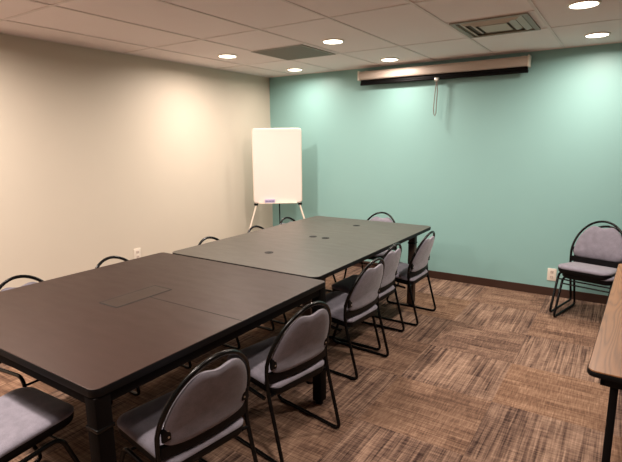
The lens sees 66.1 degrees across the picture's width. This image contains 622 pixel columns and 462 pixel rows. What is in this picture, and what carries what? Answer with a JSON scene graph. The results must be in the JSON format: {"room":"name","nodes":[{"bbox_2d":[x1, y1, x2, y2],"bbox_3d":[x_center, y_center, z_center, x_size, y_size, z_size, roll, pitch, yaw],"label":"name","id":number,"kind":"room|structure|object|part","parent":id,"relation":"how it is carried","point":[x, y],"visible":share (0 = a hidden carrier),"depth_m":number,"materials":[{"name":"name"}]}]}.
{"room":"conference room","nodes":[
{"label":"conference room","id":0,"kind":"room"},
{"bbox_2d":[0,33,272,290],"bbox_3d":[-2.935,-0.247,3.423,0.100,2.569,8.685,6,13,33],"label":"wall","id":1,"kind":"structure","parent":0,"point":[103,154],"depth_m":4.75,"materials":[{"name":"beige paint"}]},
{"bbox_2d":[134,248,140,258],"bbox_3d":[-1.848,0.251,5.093,0.010,0.132,0.086,6,13,33],"label":"wall outlet","id":2,"kind":"object","parent":1,"relation":"attached to","point":[137,252],"visible":0.68,"depth_m":5.09,"materials":[{"name":"white plastic"}]},
{"bbox_2d":[0,266,621,461],"bbox_3d":[0.330,1.430,1.572,7.876,0.100,8.685,6,13,33],"label":"floor","id":3,"kind":"structure","parent":0,"point":[490,374],"depth_m":3.18,"materials":[{"name":"carpet"}]},
{"bbox_2d":[0,387,79,461],"bbox_3d":[-1.373,0.867,2.107,0.474,0.840,0.547,6,12,31],"label":"chair","id":4,"kind":"object","parent":3,"relation":"on","point":[29,416],"visible":1,"depth_m":2.12,"materials":[{"name":"grey fabric"}]},
{"bbox_3d":[-1.557,1.027,2.262,0.026,0.471,0.530,6,12,31],"label":"sled leg","id":5,"kind":"part","parent":4,"relation":"part of","materials":[{"name":"black metal"}]},
{"bbox_3d":[-1.177,1.066,2.035,0.026,0.471,0.530,6,12,31],"label":"sled leg","id":6,"kind":"part","parent":4,"relation":"part of","materials":[{"name":"black metal"}]},
{"bbox_2d":[0,275,112,404],"bbox_3d":[-1.617,0.715,2.923,0.547,0.840,0.474,6,13,33],"label":"chair","id":7,"kind":"object","parent":3,"relation":"on","point":[6,281],"visible":0.09,"depth_m":2.91,"materials":[{"name":"black metal"}]},
{"bbox_3d":[-1.729,0.932,2.770,0.530,0.471,0.026,6,13,33],"label":"sled leg","id":8,"kind":"part","parent":7,"relation":"part of","materials":[{"name":"black metal"}]},
{"bbox_3d":[-1.787,0.492,2.993,0.118,0.305,0.420,6,13,33],"label":"backrest","id":9,"kind":"part","parent":7,"relation":"part of","materials":[{"name":"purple fabric"}]},
{"bbox_2d":[95,256,191,395],"bbox_3d":[-1.235,0.620,3.405,0.547,0.840,0.474,6,13,33],"label":"chair","id":10,"kind":"object","parent":3,"relation":"on","point":[137,393],"visible":0.17,"depth_m":3.46,"materials":[{"name":"black metal"}]},
{"bbox_3d":[-1.348,0.838,3.252,0.530,0.471,0.026,6,13,33],"label":"sled leg","id":11,"kind":"part","parent":10,"relation":"part of","materials":[{"name":"black metal"}]},
{"bbox_3d":[-1.105,0.766,3.617,0.530,0.471,0.026,6,13,33],"label":"sled leg","id":12,"kind":"part","parent":10,"relation":"part of","materials":[{"name":"black metal"}]},
{"bbox_2d":[0,252,325,461],"bbox_3d":[-0.955,0.754,2.771,1.508,0.807,1.555,6,13,33],"label":"conference table","id":13,"kind":"object","parent":3,"relation":"on","point":[96,336],"visible":0.94,"depth_m":2.34,"materials":[{"name":"brown laminate"}]},
{"bbox_3d":[-0.760,0.948,1.777,0.066,0.751,0.066,6,13,33],"label":"leg","id":14,"kind":"part","parent":13,"relation":"part of","materials":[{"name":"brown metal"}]},
{"bbox_3d":[-0.974,0.363,2.676,0.140,0.003,0.354,6,13,33],"label":"hatch lid","id":15,"kind":"part","parent":13,"relation":"part of","materials":[{"name":"brown laminate"}]},
{"bbox_3d":[0.051,0.711,2.994,0.066,0.751,0.066,6,13,33],"label":"leg","id":16,"kind":"part","parent":13,"relation":"part of","materials":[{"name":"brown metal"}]},
{"bbox_2d":[117,349,257,461],"bbox_3d":[-0.555,0.857,2.119,0.547,0.840,0.474,9,14,40],"label":"chair","id":17,"kind":"object","parent":3,"relation":"on","point":[186,423],"visible":1,"depth_m":1.96,"materials":[{"name":"grey fabric"}]},
{"bbox_3d":[-0.705,1.069,1.994,0.530,0.471,0.026,9,14,40],"label":"sled leg","id":18,"kind":"part","parent":17,"relation":"part of","materials":[{"name":"black metal"}]},
{"bbox_3d":[-0.581,0.842,2.139,0.426,0.068,0.439,9,14,40],"label":"seat","id":19,"kind":"part","parent":17,"relation":"part of","materials":[{"name":"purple fabric"}]},
{"bbox_3d":[-0.404,0.676,1.951,0.118,0.305,0.420,9,14,40],"label":"backrest","id":20,"kind":"part","parent":17,"relation":"part of","materials":[{"name":"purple fabric"}]},
{"bbox_3d":[-0.415,1.004,2.324,0.530,0.471,0.026,9,14,40],"label":"sled leg","id":21,"kind":"part","parent":17,"relation":"part of","materials":[{"name":"black metal"}]},
{"bbox_2d":[198,236,274,349],"bbox_3d":[-0.676,0.485,4.090,0.547,0.840,0.474,6,13,33],"label":"chair","id":22,"kind":"object","parent":3,"relation":"on","point":[208,237],"visible":0.14,"depth_m":4.14,"materials":[{"name":"black metal"}]},
{"bbox_3d":[-0.789,0.703,3.937,0.530,0.471,0.026,6,13,33],"label":"sled leg","id":23,"kind":"part","parent":22,"relation":"part of","materials":[{"name":"black metal"}]},
{"bbox_3d":[-0.546,0.632,4.302,0.530,0.471,0.026,6,13,33],"label":"sled leg","id":24,"kind":"part","parent":22,"relation":"part of","materials":[{"name":"black metal"}]},
{"bbox_2d":[247,225,302,323],"bbox_3d":[-0.329,0.384,4.612,0.547,0.840,0.474,6,13,33],"label":"chair","id":25,"kind":"object","parent":3,"relation":"on","point":[255,226],"visible":0.09,"depth_m":4.43,"materials":[{"name":"black metal"}]},
{"bbox_3d":[-0.441,0.601,4.459,0.530,0.471,0.026,6,13,33],"label":"sled leg","id":26,"kind":"part","parent":25,"relation":"part of","materials":[{"name":"black metal"}]},
{"bbox_2d":[249,128,304,228],"bbox_3d":[-0.437,-0.433,6.323,1.096,1.811,0.536,-1,11,-4],"label":"easel","id":27,"kind":"object","parent":3,"relation":"on","point":[276,152],"visible":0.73,"depth_m":6.12,"materials":[{"name":"white plastic"},{"name":"light silver aluminum"},{"name":"black plastic"}]},
{"bbox_3d":[-0.820,0.057,6.205,0.315,0.883,0.034,-8,13,-35],"label":"leg","id":28,"kind":"part","parent":27,"relation":"part of","materials":[{"name":"white metal"}]},
{"bbox_2d":[265,199,274,202],"bbox_3d":[-0.530,-0.387,6.175,0.132,0.045,0.035,-1,11,-4],"label":"box","id":29,"kind":"object","parent":27,"relation":"on","point":[266,200],"visible":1,"depth_m":6.16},
{"bbox_3d":[-0.433,-0.834,6.136,0.632,0.954,0.022,-1,11,-4],"label":"board frame","id":30,"kind":"part","parent":27,"relation":"part of","materials":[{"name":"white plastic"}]},
{"bbox_2d":[227,301,340,461],"bbox_3d":[-0.176,0.744,2.696,0.547,0.840,0.474,9,15,42],"label":"chair","id":31,"kind":"object","parent":3,"relation":"on","point":[278,364],"visible":0.89,"depth_m":2.52,"materials":[{"name":"grey fabric"}]},
{"bbox_3d":[-0.333,0.956,2.577,0.530,0.471,0.026,9,15,42],"label":"sled leg","id":32,"kind":"part","parent":31,"relation":"part of","materials":[{"name":"black metal"}]},
{"bbox_3d":[-0.201,0.729,2.717,0.426,0.068,0.439,9,15,42],"label":"seat","id":33,"kind":"part","parent":31,"relation":"part of","materials":[{"name":"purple fabric"}]},
{"bbox_3d":[-0.031,0.564,2.522,0.119,0.305,0.420,9,15,42],"label":"backrest","id":34,"kind":"part","parent":31,"relation":"part of","materials":[{"name":"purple fabric"}]},
{"bbox_3d":[-0.029,0.893,2.895,0.530,0.471,0.026,9,15,42],"label":"sled leg","id":35,"kind":"part","parent":31,"relation":"part of","materials":[{"name":"black metal"}]},
{"bbox_2d":[172,216,430,383],"bbox_3d":[0.053,0.454,4.296,1.358,0.812,2.132,6,13,33],"label":"conference table","id":36,"kind":"object","parent":3,"relation":"on","point":[315,247],"visible":0.66,"depth_m":3.92,"materials":[{"name":"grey laminate"}]},
{"bbox_3d":[-0.012,0.660,3.247,0.068,0.757,0.068,6,13,33],"label":"leg","id":37,"kind":"part","parent":36,"relation":"part of","materials":[{"name":"brown paint"}]},
{"bbox_3d":[1.007,0.362,4.774,0.068,0.757,0.068,6,13,33],"label":"leg","id":38,"kind":"part","parent":36,"relation":"part of","materials":[{"name":"brown paint"}]},
{"bbox_2d":[280,217,335,291],"bbox_3d":[-0.049,0.283,5.130,0.547,0.840,0.474,6,13,33],"label":"chair","id":39,"kind":"object","parent":3,"relation":"on","point":[292,219],"visible":0.05,"depth_m":5.23,"materials":[{"name":"black metal"}]},
{"bbox_2d":[326,258,388,379],"bbox_3d":[0.255,0.574,3.576,0.547,0.840,0.474,8,13,37],"label":"chair","id":40,"kind":"object","parent":3,"relation":"on","point":[350,309],"visible":0.85,"depth_m":3.40,"materials":[{"name":"black metal"}]},
{"bbox_3d":[0.116,0.788,3.442,0.530,0.471,0.026,8,13,37],"label":"sled leg","id":41,"kind":"part","parent":40,"relation":"part of","materials":[{"name":"black metal"}]},
{"bbox_3d":[0.228,0.559,3.594,0.426,0.068,0.439,8,13,37],"label":"seat","id":42,"kind":"part","parent":40,"relation":"part of","materials":[{"name":"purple fabric"}]},
{"bbox_3d":[0.384,0.720,3.789,0.530,0.471,0.026,8,13,37],"label":"sled leg","id":43,"kind":"part","parent":40,"relation":"part of","materials":[{"name":"black metal"}]},
{"bbox_3d":[0.414,0.391,3.417,0.118,0.305,0.420,8,13,37],"label":"backrest","id":44,"kind":"part","parent":40,"relation":"part of","materials":[{"name":"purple fabric"}]},
{"bbox_2d":[329,243,404,350],"bbox_3d":[0.471,0.484,4.042,0.547,0.840,0.474,7,13,35],"label":"chair","id":45,"kind":"object","parent":3,"relation":"on","point":[391,259],"visible":0.57,"depth_m":3.94,"materials":[{"name":"black metal"}]},
{"bbox_3d":[0.337,0.699,3.903,0.530,0.471,0.026,7,13,35],"label":"sled leg","id":46,"kind":"part","parent":45,"relation":"part of","materials":[{"name":"black metal"}]},
{"bbox_3d":[0.443,0.469,4.059,0.426,0.068,0.439,7,13,35],"label":"seat","id":47,"kind":"part","parent":45,"relation":"part of","materials":[{"name":"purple fabric"}]},
{"bbox_3d":[0.594,0.629,4.260,0.530,0.471,0.026,7,13,35],"label":"sled leg","id":48,"kind":"part","parent":45,"relation":"part of","materials":[{"name":"black metal"}]},
{"bbox_3d":[0.633,0.299,3.889,0.119,0.305,0.420,7,13,35],"label":"backrest","id":49,"kind":"part","parent":45,"relation":"part of","materials":[{"name":"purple fabric"}]},
{"bbox_2d":[343,212,398,284],"bbox_3d":[0.682,0.233,5.360,0.474,0.840,0.547,6,13,33],"label":"chair","id":50,"kind":"object","parent":3,"relation":"on","point":[380,255],"visible":0.16,"depth_m":5.43,"materials":[{"name":"grey fabric"}]},
{"bbox_3d":[0.494,0.394,5.507,0.026,0.471,0.530,6,13,33],"label":"sled leg","id":51,"kind":"part","parent":50,"relation":"part of","materials":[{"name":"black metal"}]},
{"bbox_3d":[0.791,-0.004,5.487,0.420,0.305,0.118,6,13,33],"label":"backrest","id":52,"kind":"part","parent":50,"relation":"part of","materials":[{"name":"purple fabric"}]},
{"bbox_3d":[0.664,0.227,5.330,0.439,0.068,0.426,6,13,33],"label":"seat","id":53,"kind":"part","parent":50,"relation":"part of","materials":[{"name":"fabric"}]},
{"bbox_2d":[371,231,435,325],"bbox_3d":[0.874,0.387,4.534,0.547,0.840,0.474,7,13,34],"label":"chair","id":54,"kind":"object","parent":3,"relation":"on","point":[409,274],"visible":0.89,"depth_m":4.34,"materials":[{"name":"black metal"}]},
{"bbox_3d":[0.744,0.602,4.393,0.530,0.471,0.026,7,13,34],"label":"sled leg","id":55,"kind":"part","parent":54,"relation":"part of","materials":[{"name":"black metal"}]},
{"bbox_3d":[0.994,0.532,4.753,0.530,0.471,0.026,7,13,34],"label":"sled leg","id":56,"kind":"part","parent":54,"relation":"part of","materials":[{"name":"black metal"}]},
{"bbox_3d":[0.846,0.372,4.551,0.426,0.068,0.439,7,13,34],"label":"seat","id":57,"kind":"part","parent":54,"relation":"part of","materials":[{"name":"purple fabric"}]},
{"bbox_3d":[1.039,0.202,4.384,0.119,0.305,0.420,7,13,34],"label":"backrest","id":58,"kind":"part","parent":54,"relation":"part of","materials":[{"name":"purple fabric"}]},
{"bbox_2d":[553,225,621,316],"bbox_3d":[2.613,0.395,4.404,0.547,0.840,0.474,-10,14,-42],"label":"chair","id":59,"kind":"object","parent":3,"relation":"on","point":[608,282],"visible":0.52,"depth_m":4.39,"materials":[{"name":"black metal"}]},
{"bbox_3d":[2.458,0.548,4.593,0.530,0.471,0.026,-10,14,-42],"label":"sled leg","id":60,"kind":"part","parent":59,"relation":"part of","materials":[{"name":"black metal"}]},
{"bbox_2d":[549,220,621,311],"bbox_3d":[2.574,0.349,4.401,0.547,0.840,0.474,-10,14,-42],"label":"chair","id":61,"kind":"object","parent":59,"relation":"on","point":[595,245],"visible":0.81,"depth_m":4.45,"materials":[{"name":"grey fabric"}]},
{"bbox_3d":[2.419,0.503,4.590,0.530,0.471,0.026,-10,14,-42],"label":"sled leg","id":62,"kind":"part","parent":61,"relation":"part of","materials":[{"name":"black metal"}]},
{"bbox_3d":[2.549,0.343,4.376,0.426,0.068,0.439,-10,14,-42],"label":"seat","id":63,"kind":"part","parent":61,"relation":"part of","materials":[{"name":"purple fabric"}]},
{"bbox_3d":[2.720,0.118,4.496,0.119,0.305,0.420,-10,14,-42],"label":"backrest","id":64,"kind":"part","parent":61,"relation":"part of","materials":[{"name":"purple fabric"}]},
{"bbox_2d":[587,264,621,461],"bbox_3d":[2.005,0.797,2.576,0.766,0.740,2.026,7,13,35],"label":"folding table","id":65,"kind":"object","parent":3,"relation":"on","point":[605,363],"visible":1,"depth_m":2.03,"materials":[{"name":"brown wood"}]},
{"bbox_3d":[1.237,0.921,1.999,0.030,0.700,0.030,7,13,35],"label":"leg","id":66,"kind":"part","parent":65,"relation":"part of","materials":[{"name":"black metal"}]},
{"bbox_2d":[0,0,621,76],"bbox_3d":[0.306,-1.143,1.086,7.876,0.100,8.685,6,13,33],"label":"ceiling","id":67,"kind":"structure","parent":0,"point":[402,25],"depth_m":3.74,"materials":[{"name":"tile"}]},
{"bbox_2d":[218,54,236,57],"bbox_3d":[-0.858,-1.800,4.917,0.200,0.013,0.200,6,13,33],"label":"recessed light","id":68,"kind":"object","parent":67,"relation":"in","point":[219,55],"visible":1,"depth_m":4.88,"materials":[{"name":"white plastic"}]},
{"bbox_2d":[252,44,335,59],"bbox_3d":[-0.170,-1.783,4.789,0.600,0.009,0.620,6,13,33],"label":"ceiling vent","id":69,"kind":"object","parent":67,"relation":"in","point":[301,51],"visible":1,"depth_m":4.76,"materials":[{"name":"grey metal"}]},
{"bbox_2d":[287,68,302,70],"bbox_3d":[-0.199,-1.991,5.896,0.200,0.013,0.200,6,13,33],"label":"recessed light","id":70,"kind":"object","parent":67,"relation":"in","point":[288,69],"visible":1,"depth_m":5.85,"materials":[{"name":"beige"}]},
{"bbox_2d":[0,0,621,77],"bbox_3d":[0.306,-1.093,1.095,7.676,0.007,8.485,6,13,33],"label":"grid","id":71,"kind":"object","parent":67,"relation":"attached to","point":[530,2],"visible":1,"depth_m":3.89,"materials":[{"name":"white metal"}]},
{"bbox_2d":[322,38,343,43],"bbox_3d":[0.194,-1.682,4.238,0.200,0.013,0.200,6,13,33],"label":"recessed light","id":72,"kind":"object","parent":67,"relation":"in","point":[332,40],"visible":1,"depth_m":4.21,"materials":[{"name":"beige"}]},
{"bbox_2d":[381,57,398,60],"bbox_3d":[0.860,-1.874,5.221,0.200,0.013,0.200,6,13,33],"label":"recessed light","id":73,"kind":"object","parent":67,"relation":"in","point":[389,58],"visible":1,"depth_m":5.18,"materials":[{"name":"beige"}]},
{"bbox_2d":[449,12,540,37],"bbox_3d":[1.444,-1.592,3.731,0.550,0.022,0.610,6,13,33],"label":"ceiling vent","id":74,"kind":"object","parent":67,"relation":"in","point":[521,22],"visible":1,"depth_m":3.67,"materials":[{"name":"grey metal"}]},
{"bbox_3d":[1.445,-1.585,3.732,0.200,0.004,0.260,6,13,33],"label":"plate","id":75,"kind":"part","parent":74,"relation":"part of","materials":[{"name":"metal"}]},
{"bbox_2d":[567,0,601,8],"bbox_3d":[1.793,-1.489,3.141,0.200,0.013,0.200,6,13,33],"label":"recessed light","id":76,"kind":"object","parent":67,"relation":"in","point":[581,4],"visible":1,"depth_m":3.12,"materials":[{"name":"beige"}]},
{"bbox_2d":[584,32,610,37],"bbox_3d":[2.440,-1.672,4.074,0.200,0.013,0.200,6,13,33],"label":"recessed light","id":77,"kind":"object","parent":67,"relation":"in","point":[595,34],"visible":1,"depth_m":4.04,"materials":[{"name":"beige"}]},
{"bbox_2d":[269,43,621,295],"bbox_3d":[2.669,-0.570,4.849,7.676,2.569,0.100,6,13,33],"label":"wall","id":78,"kind":"structure","parent":0,"point":[507,171],"depth_m":5.32,"materials":[{"name":"teal paint"}]},
{"bbox_2d":[357,55,531,115],"bbox_3d":[1.401,-1.575,5.353,1.918,0.569,0.140,6,13,33],"label":"projector screen","id":79,"kind":"object","parent":78,"relation":"attached to","point":[511,65],"visible":1,"depth_m":5.22,"materials":[{"name":"beige metal"}]},
{"bbox_3d":[1.390,-1.478,5.340,0.048,0.385,0.011,6,13,33],"label":"pull cord","id":80,"kind":"part","parent":79,"relation":"part of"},
{"bbox_2d":[353,261,607,303],"bbox_3d":[2.655,0.658,5.030,7.664,0.090,0.012,6,13,33],"label":"baseboard","id":81,"kind":"structure","parent":78,"relation":"attached to","point":[583,296],"depth_m":5.30,"materials":[{"name":"brown rubber"}]},
{"bbox_2d":[547,268,556,280],"bbox_3d":[2.550,0.461,5.063,0.086,0.132,0.010,6,13,33],"label":"wall outlet","id":82,"kind":"object","parent":78,"relation":"attached to","point":[551,273],"visible":1,"depth_m":5.06,"materials":[{"name":"white plastic"}]}
]}

